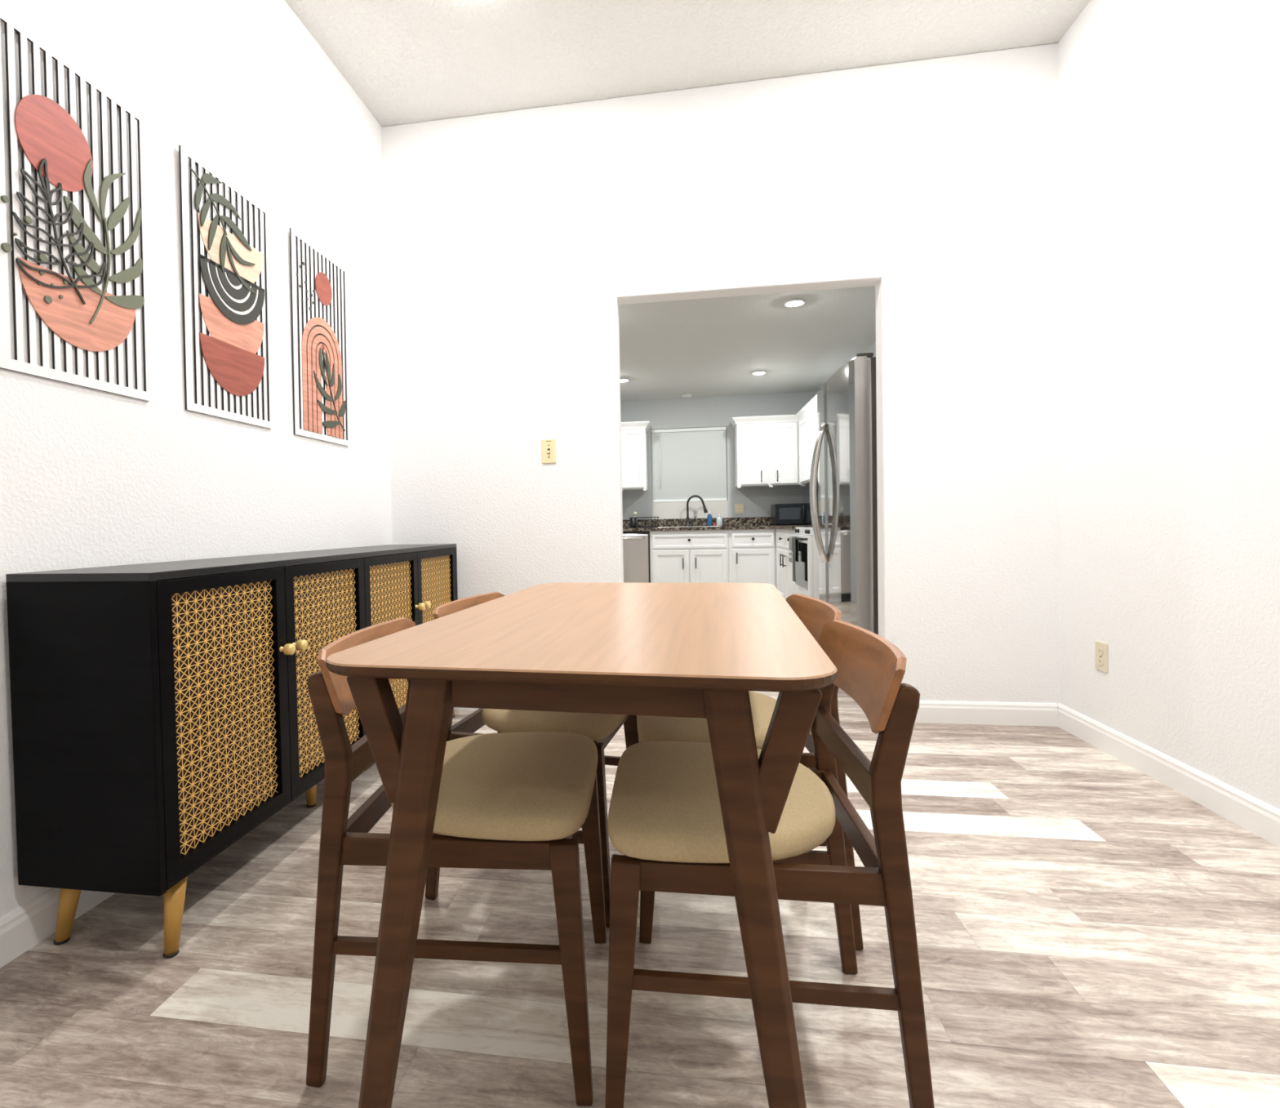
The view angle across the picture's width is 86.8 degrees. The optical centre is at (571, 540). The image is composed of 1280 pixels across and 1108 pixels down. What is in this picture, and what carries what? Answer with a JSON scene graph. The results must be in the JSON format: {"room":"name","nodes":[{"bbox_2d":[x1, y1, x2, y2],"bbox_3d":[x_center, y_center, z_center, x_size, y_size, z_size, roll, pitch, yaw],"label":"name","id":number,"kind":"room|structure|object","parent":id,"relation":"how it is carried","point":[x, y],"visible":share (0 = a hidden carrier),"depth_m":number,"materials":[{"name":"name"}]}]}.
{"room":"dining room","nodes":[
{"label":"dining room","id":0,"kind":"room"},
{"bbox_2d":[0,0,392,917],"bbox_3d":[-1.577,-0.521,-0.012,0.120,2.971,7.285,-1,1,9],"label":"wall","id":1,"kind":"structure","parent":0,"point":[90,477],"depth_m":2.08,"materials":[{"name":"white paint"}]},
{"bbox_2d":[0,887,115,968],"bbox_3d":[-1.492,0.914,-0.044,0.014,0.100,7.170,-1,1,9],"label":"baseboard","id":2,"kind":"structure","parent":1,"relation":"attached to","point":[28,924],"depth_m":1.53,"materials":[{"name":"white paint"}]},
{"bbox_2d":[0,10,150,401],"bbox_3d":[-1.229,-0.781,1.677,0.023,0.788,0.426,0,2,9],"label":"wall art","id":3,"kind":"object","parent":1,"relation":"attached to","point":[88,317],"visible":1,"depth_m":1.65,"materials":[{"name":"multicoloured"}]},
{"bbox_2d":[17,257,135,351],"bbox_3d":[-1.223,-0.562,1.685,0.003,0.166,0.331,0,2,9],"label":"bowl","id":4,"kind":"object","parent":3,"relation":"on","point":[88,317],"depth_m":1.65,"materials":[{"name":"pink wood"}]},
{"bbox_2d":[178,145,271,428],"bbox_3d":[-1.137,-0.796,2.239,0.021,0.788,0.426,0,2,9],"label":"wall art","id":5,"kind":"object","parent":1,"relation":"attached to","point":[233,304],"visible":1,"depth_m":2.21,"materials":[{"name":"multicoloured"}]},
{"bbox_2d":[197,212,262,283],"bbox_3d":[-1.131,-0.940,2.249,0.002,0.164,0.327,0,2,9],"label":"bowl","id":6,"kind":"object","parent":5,"relation":"on","point":[229,258],"depth_m":2.21,"materials":[{"name":"beige wood"}]},
{"bbox_2d":[199,293,263,353],"bbox_3d":[-1.130,-0.691,2.254,0.002,0.164,0.327,0,2,9],"label":"bowl","id":7,"kind":"object","parent":5,"relation":"on","point":[248,337],"depth_m":2.23,"materials":[{"name":"pink wood"}]},
{"bbox_2d":[199,332,264,395],"bbox_3d":[-1.128,-0.570,2.254,0.003,0.164,0.327,0,2,9],"label":"terracotta bowl","id":8,"kind":"object","parent":5,"relation":"on","point":[235,366],"depth_m":2.23,"materials":[{"name":"brown wood"}]},
{"bbox_2d":[199,253,264,324],"bbox_3d":[-1.128,-0.812,2.252,0.003,0.164,0.327,0,2,9],"label":"bowl","id":9,"kind":"object","parent":5,"relation":"on","point":[233,297],"depth_m":2.22,"materials":[{"name":"grey wood"}]},
{"bbox_2d":[289,227,349,446],"bbox_3d":[-1.042,-0.812,2.806,0.019,0.788,0.426,0,2,9],"label":"wall art","id":10,"kind":"object","parent":1,"relation":"attached to","point":[317,338],"visible":1,"depth_m":2.77,"materials":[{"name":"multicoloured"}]},
{"bbox_2d":[0,688,1279,1107],"bbox_3d":[0.162,0.904,2.285,3.950,0.060,12.508,-1,1,9],"label":"floor","id":11,"kind":"structure","parent":0,"point":[1091,933],"depth_m":1.39,"materials":[{"name":"laminate"}]},
{"bbox_2d":[5,543,457,957],"bbox_3d":[-0.878,0.467,2.407,0.393,0.848,1.938,-1,1,9],"label":"sideboard","id":12,"kind":"object","parent":11,"relation":"on","point":[162,713],"visible":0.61,"depth_m":1.50,"materials":[{"name":"black paint"}]},
{"bbox_2d":[306,617,606,1105],"bbox_3d":[-0.192,0.540,1.314,0.482,0.733,0.451,-1,1,6],"label":"dining chair","id":13,"kind":"object","parent":11,"relation":"on","point":[522,800],"visible":0.66,"depth_m":1.12,"materials":[{"name":"brown wood"}]},
{"bbox_2d":[424,591,639,927],"bbox_3d":[-0.084,0.525,1.825,0.482,0.733,0.451,-1,1,17],"label":"dining chair","id":14,"kind":"object","parent":11,"relation":"on","point":[601,728],"visible":0.2,"depth_m":1.63,"materials":[{"name":"brown wood"}]},
{"bbox_2d":[325,582,837,1107],"bbox_3d":[0.118,0.520,1.462,0.700,0.750,1.245,-1,1,13],"label":"dining table","id":15,"kind":"object","parent":11,"relation":"on","point":[686,650],"visible":0.94,"depth_m":0.92,"materials":[{"name":"brown wood"}]},
{"bbox_2d":[622,530,650,582],"bbox_3d":[0.632,0.295,8.053,0.623,0.816,0.669,-1,1,9],"label":"dishwasher","id":16,"kind":"object","parent":11,"relation":"on","point":[636,544],"visible":0.29,"depth_m":7.75,"materials":[{"name":"silver metal"}]},
{"bbox_2d":[649,529,728,582],"bbox_3d":[1.384,0.291,7.957,0.884,0.838,0.652,-1,1,9],"label":"base cabinet","id":17,"kind":"object","parent":11,"relation":"on","point":[689,556],"visible":0.82,"depth_m":7.67,"materials":[{"name":"white paint"}]},
{"bbox_2d":[636,593,863,950],"bbox_3d":[0.402,0.519,1.686,0.482,0.733,0.451,-1,1,5],"label":"dining chair","id":18,"kind":"object","parent":11,"relation":"on","point":[814,613],"visible":0.27,"depth_m":1.50,"materials":[{"name":"brown wood"}]},
{"bbox_2d":[728,528,776,586],"bbox_3d":[2.072,0.281,7.842,0.508,0.838,0.652,-1,1,9],"label":"base cabinet","id":19,"kind":"object","parent":11,"relation":"on","point":[752,552],"visible":0.61,"depth_m":7.56,"materials":[{"name":"white paint"}]},
{"bbox_2d":[604,618,934,1107],"bbox_3d":[0.312,0.532,1.204,0.482,0.733,0.451,-1,1,8],"label":"dining chair","id":20,"kind":"object","parent":11,"relation":"on","point":[665,817],"visible":0.81,"depth_m":1.02,"materials":[{"name":"brown wood"}]},
{"bbox_2d":[775,528,797,599],"bbox_3d":[2.449,0.299,6.787,0.682,0.838,1.400,-1,1,9],"label":"base cabinet","id":21,"kind":"object","parent":11,"relation":"on","point":[784,582],"visible":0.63,"depth_m":6.76,"materials":[{"name":"white paint"}]},
{"bbox_2d":[622,524,812,531],"bbox_3d":[0.988,-0.123,7.324,3.743,0.034,2.023,-1,1,9],"label":"countertop","id":22,"kind":"structure","parent":21,"relation":"on","point":[762,526],"depth_m":7.61,"materials":[{"name":"brown stone"}]},
{"bbox_2d":[629,517,636,528],"bbox_3d":[0.744,-0.221,8.187,0.086,0.128,0.086,-1,1,9],"label":"utensil cup","id":23,"kind":"object","parent":22,"relation":"on","point":[633,520],"visible":1,"depth_m":8.16,"materials":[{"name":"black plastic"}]},
{"bbox_2d":[635,516,659,528],"bbox_3d":[0.918,-0.224,8.138,0.270,0.129,0.230,-1,1,9],"label":"dish rack","id":24,"kind":"object","parent":22,"relation":"on","point":[651,526],"visible":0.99,"depth_m":8.07,"materials":[{"name":"black metal"}]},
{"bbox_2d":[661,525,719,530],"bbox_3d":[1.368,-0.075,7.935,0.728,0.184,0.408,-1,1,9],"label":"sink","id":25,"kind":"object","parent":22,"relation":"in","point":[704,526],"visible":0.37,"depth_m":7.76,"materials":[{"name":"silver metal"}]},
{"bbox_2d":[685,494,707,526],"bbox_3d":[1.503,-0.361,8.136,0.269,0.382,0.060,-1,1,14],"label":"kitchen faucet","id":26,"kind":"object","parent":22,"relation":"on","point":[688,522],"visible":0.95,"depth_m":8.14,"materials":[{"name":"black metal"}]},
{"bbox_2d":[706,511,712,525],"bbox_3d":[1.662,-0.267,8.135,0.060,0.186,0.060,-1,1,9],"label":"dish soap bottle","id":27,"kind":"object","parent":22,"relation":"on","point":[709,516],"visible":0.98,"depth_m":8.11,"materials":[{"name":"blue plastic"}]},
{"bbox_2d":[716,512,722,525],"bbox_3d":[1.776,-0.257,8.116,0.072,0.161,0.072,-1,1,9],"label":"hand soap bottle","id":28,"kind":"object","parent":22,"relation":"on","point":[719,520],"visible":0.84,"depth_m":8.09,"materials":[{"name":"grey plastic"}]},
{"bbox_2d":[771,502,812,524],"bbox_3d":[2.563,-0.306,7.794,0.450,0.246,0.404,-1,1,9],"label":"microwave","id":29,"kind":"object","parent":22,"relation":"on","point":[797,513],"visible":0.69,"depth_m":7.63,"materials":[{"name":"black plastic"}]},
{"bbox_2d":[791,524,819,599],"bbox_3d":[2.243,0.281,5.700,0.680,0.837,0.756,-1,1,9],"label":"range","id":30,"kind":"object","parent":11,"relation":"on","point":[806,569],"visible":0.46,"depth_m":5.46,"materials":[{"name":"white paint"}]},
{"bbox_2d":[788,535,792,562],"bbox_3d":[1.946,0.073,5.967,0.034,0.230,0.182,-1,1,9],"label":"hand towel","id":31,"kind":"object","parent":30,"relation":"hanging from","point":[790,540],"visible":0.73,"depth_m":5.97,"materials":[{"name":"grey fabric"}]},
{"bbox_2d":[792,536,798,582],"bbox_3d":[1.919,0.156,5.786,0.031,0.384,0.168,-1,1,9],"label":"dish towel","id":32,"kind":"object","parent":30,"relation":"hanging from","point":[795,542],"visible":0.94,"depth_m":5.78,"materials":[{"name":"grey fabric"}]},
{"bbox_2d":[796,524,812,527],"bbox_3d":[2.273,-0.127,5.684,0.602,0.013,0.756,-1,1,9],"label":"cooktop","id":33,"kind":"object","parent":30,"relation":"in","point":[801,526],"depth_m":5.85,"materials":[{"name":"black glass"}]},
{"bbox_2d":[809,352,878,634],"bbox_3d":[1.833,-0.081,3.829,0.872,1.768,0.935,-1,1,9],"label":"refrigerator","id":34,"kind":"object","parent":11,"relation":"on","point":[844,458],"visible":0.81,"depth_m":3.50,"materials":[{"name":"grey metal"}]},
{"bbox_2d":[284,0,1090,126],"bbox_3d":[-0.024,-2.079,-0.375,3.350,0.100,7.405,-1,1,9],"label":"ceiling","id":35,"kind":"structure","parent":0,"point":[407,61],"depth_m":2.85,"materials":[{"name":"white paint"}]},
{"bbox_2d":[620,391,818,581],"bbox_3d":[1.155,-0.521,8.374,3.950,2.450,0.120,-1,1,9],"label":"wall","id":36,"kind":"structure","parent":0,"point":[717,411],"depth_m":8.18,"materials":[{"name":"grey paint"}]},
{"bbox_2d":[621,421,650,491],"bbox_3d":[0.627,-1.006,8.190,0.653,0.814,0.374,-1,1,9],"label":"upper cabinet","id":37,"kind":"object","parent":36,"relation":"attached to","point":[633,434],"visible":0.42,"depth_m":8.02,"materials":[{"name":"white paint"}]},
{"bbox_2d":[650,429,727,502],"bbox_3d":[1.447,-0.936,8.338,0.918,0.900,0.043,-1,1,9],"label":"window","id":38,"kind":"structure","parent":36,"relation":"in","point":[726,429],"depth_m":8.29,"materials":[{"name":"white plastic"}]},
{"bbox_2d":[651,426,726,502],"bbox_3d":[1.437,-0.932,8.277,0.904,0.894,0.048,-1,1,9],"label":"window blind","id":39,"kind":"object","parent":38,"relation":"attached to","point":[686,463],"visible":0.97,"depth_m":8.28,"materials":[{"name":"white fabric"}]},
{"bbox_2d":[652,500,728,519],"bbox_3d":[1.450,-0.379,8.305,0.918,0.208,0.048,-1,1,9],"label":"trim","id":40,"kind":"structure","parent":36,"relation":"attached to","point":[664,510],"depth_m":8.28,"materials":[{"name":"white"}]},
{"bbox_2d":[622,515,818,528],"bbox_3d":[0.987,-0.191,7.323,3.743,0.100,2.023,-1,1,9],"label":"backsplash","id":41,"kind":"structure","parent":36,"relation":"attached to","point":[753,521],"depth_m":8.22,"materials":[{"name":"brown stone"}]},
{"bbox_2d":[734,503,744,513],"bbox_3d":[2.030,-0.391,8.167,0.110,0.116,0.008,-1,1,9],"label":"kitchen outlet","id":42,"kind":"object","parent":36,"relation":"attached to","point":[739,508],"visible":1,"depth_m":8.16,"materials":[{"name":"beige plastic"}]},
{"bbox_2d":[730,414,804,488],"bbox_3d":[2.292,-1.032,7.912,0.805,0.814,0.374,-1,1,9],"label":"upper cabinet","id":43,"kind":"object","parent":36,"relation":"attached to","point":[766,447],"visible":0.91,"depth_m":7.77,"materials":[{"name":"white paint"}]},
{"bbox_2d":[381,43,1059,704],"bbox_3d":[0.604,-0.644,3.257,3.350,2.971,0.115,-1,1,9],"label":"wall","id":44,"kind":"structure","parent":0,"point":[515,241],"depth_m":3.12,"materials":[{"name":"white paint"}]},
{"bbox_2d":[453,706,479,710],"bbox_3d":[-0.323,0.807,3.386,1.167,0.100,0.014,-1,1,9],"label":"baseboard","id":45,"kind":"structure","parent":44,"relation":"attached to","point":[455,708],"depth_m":3.42,"materials":[{"name":"white paint"}]},
{"bbox_2d":[542,439,555,463],"bbox_3d":[-0.115,-0.441,3.315,0.071,0.118,0.019,-1,1,9],"label":"light switch","id":46,"kind":"object","parent":44,"relation":"attached to","point":[548,446],"visible":1,"depth_m":3.32,"materials":[{"name":"beige plastic"}]},
{"bbox_2d":[915,700,1057,726],"bbox_3d":[1.792,0.774,3.034,0.710,0.100,0.014,-1,1,9],"label":"baseboard","id":47,"kind":"structure","parent":44,"relation":"attached to","point":[990,713],"depth_m":3.02,"materials":[{"name":"white paint"}]},
{"bbox_2d":[618,285,875,400],"bbox_3d":[0.719,-1.726,5.870,3.950,0.100,5.135,-1,1,9],"label":"ceiling","id":48,"kind":"structure","parent":0,"point":[707,347],"depth_m":5.72,"materials":[{"name":"white paint"}]},
{"bbox_2d":[620,377,629,382],"bbox_3d":[0.534,-1.689,7.108,0.146,0.027,0.146,-1,1,9],"label":"recessed light","id":49,"kind":"object","parent":48,"relation":"in","point":[622,380],"visible":0.77,"depth_m":7.07,"materials":[{"name":"white plastic"}]},
{"bbox_2d":[681,393,692,398],"bbox_3d":[1.373,-1.726,8.040,0.120,0.032,0.120,-1,1,9],"label":"smoke detector","id":50,"kind":"object","parent":48,"relation":"attached to","point":[686,395],"visible":1,"depth_m":8.00,"materials":[{"name":"white plastic"}]},
{"bbox_2d":[751,370,765,374],"bbox_3d":[1.909,-1.711,6.882,0.146,0.027,0.146,-1,1,9],"label":"recessed light","id":51,"kind":"object","parent":48,"relation":"in","point":[755,372],"visible":1,"depth_m":6.85,"materials":[{"name":"white plastic"}]},
{"bbox_2d":[783,297,805,306],"bbox_3d":[1.548,-1.650,4.686,0.146,0.027,0.146,-1,1,9],"label":"recessed light","id":52,"kind":"object","parent":48,"relation":"in","point":[794,302],"visible":1,"depth_m":4.66,"materials":[{"name":"white plastic"}]},
{"bbox_2d":[862,0,1279,808],"bbox_3d":[2.020,-0.640,1.929,0.120,2.971,12.300,-1,1,9],"label":"wall","id":53,"kind":"structure","parent":0,"point":[1169,110],"depth_m":2.26,"materials":[{"name":"white paint"}]},
{"bbox_2d":[795,394,817,485],"bbox_3d":[2.608,-1.012,6.864,0.370,0.814,1.695,-1,1,9],"label":"upper cabinet","id":54,"kind":"object","parent":53,"relation":"attached to","point":[806,416],"visible":0.32,"depth_m":7.16,"materials":[{"name":"white paint"}]},
{"bbox_2d":[1095,640,1107,672],"bbox_3d":[2.095,0.458,2.668,0.009,0.116,0.075,-1,1,9],"label":"wall outlet","id":55,"kind":"object","parent":53,"relation":"attached to","point":[1101,648],"visible":1,"depth_m":2.66,"materials":[{"name":"beige plastic"}]},
{"bbox_2d":[1097,647,1102,654],"bbox_3d":[2.092,0.438,2.668,0.004,0.027,0.033,-1,1,9],"label":"receptacle","id":56,"kind":"object","parent":55,"relation":"attached to","point":[1100,650],"depth_m":2.67,"materials":[{"name":"beige plastic"}]},
{"bbox_2d":[1097,657,1102,665],"bbox_3d":[2.093,0.479,2.669,0.004,0.027,0.033,-1,1,9],"label":"receptacle","id":57,"kind":"object","parent":55,"relation":"attached to","point":[1100,660],"depth_m":2.67,"materials":[{"name":"beige plastic"}]},
{"bbox_2d":[1057,702,1279,847],"bbox_3d":[1.561,0.867,-0.554,0.014,0.100,7.170,-1,1,9],"label":"baseboard","id":58,"kind":"structure","parent":53,"relation":"attached to","point":[1262,819],"depth_m":2.23,"materials":[{"name":"white paint"}]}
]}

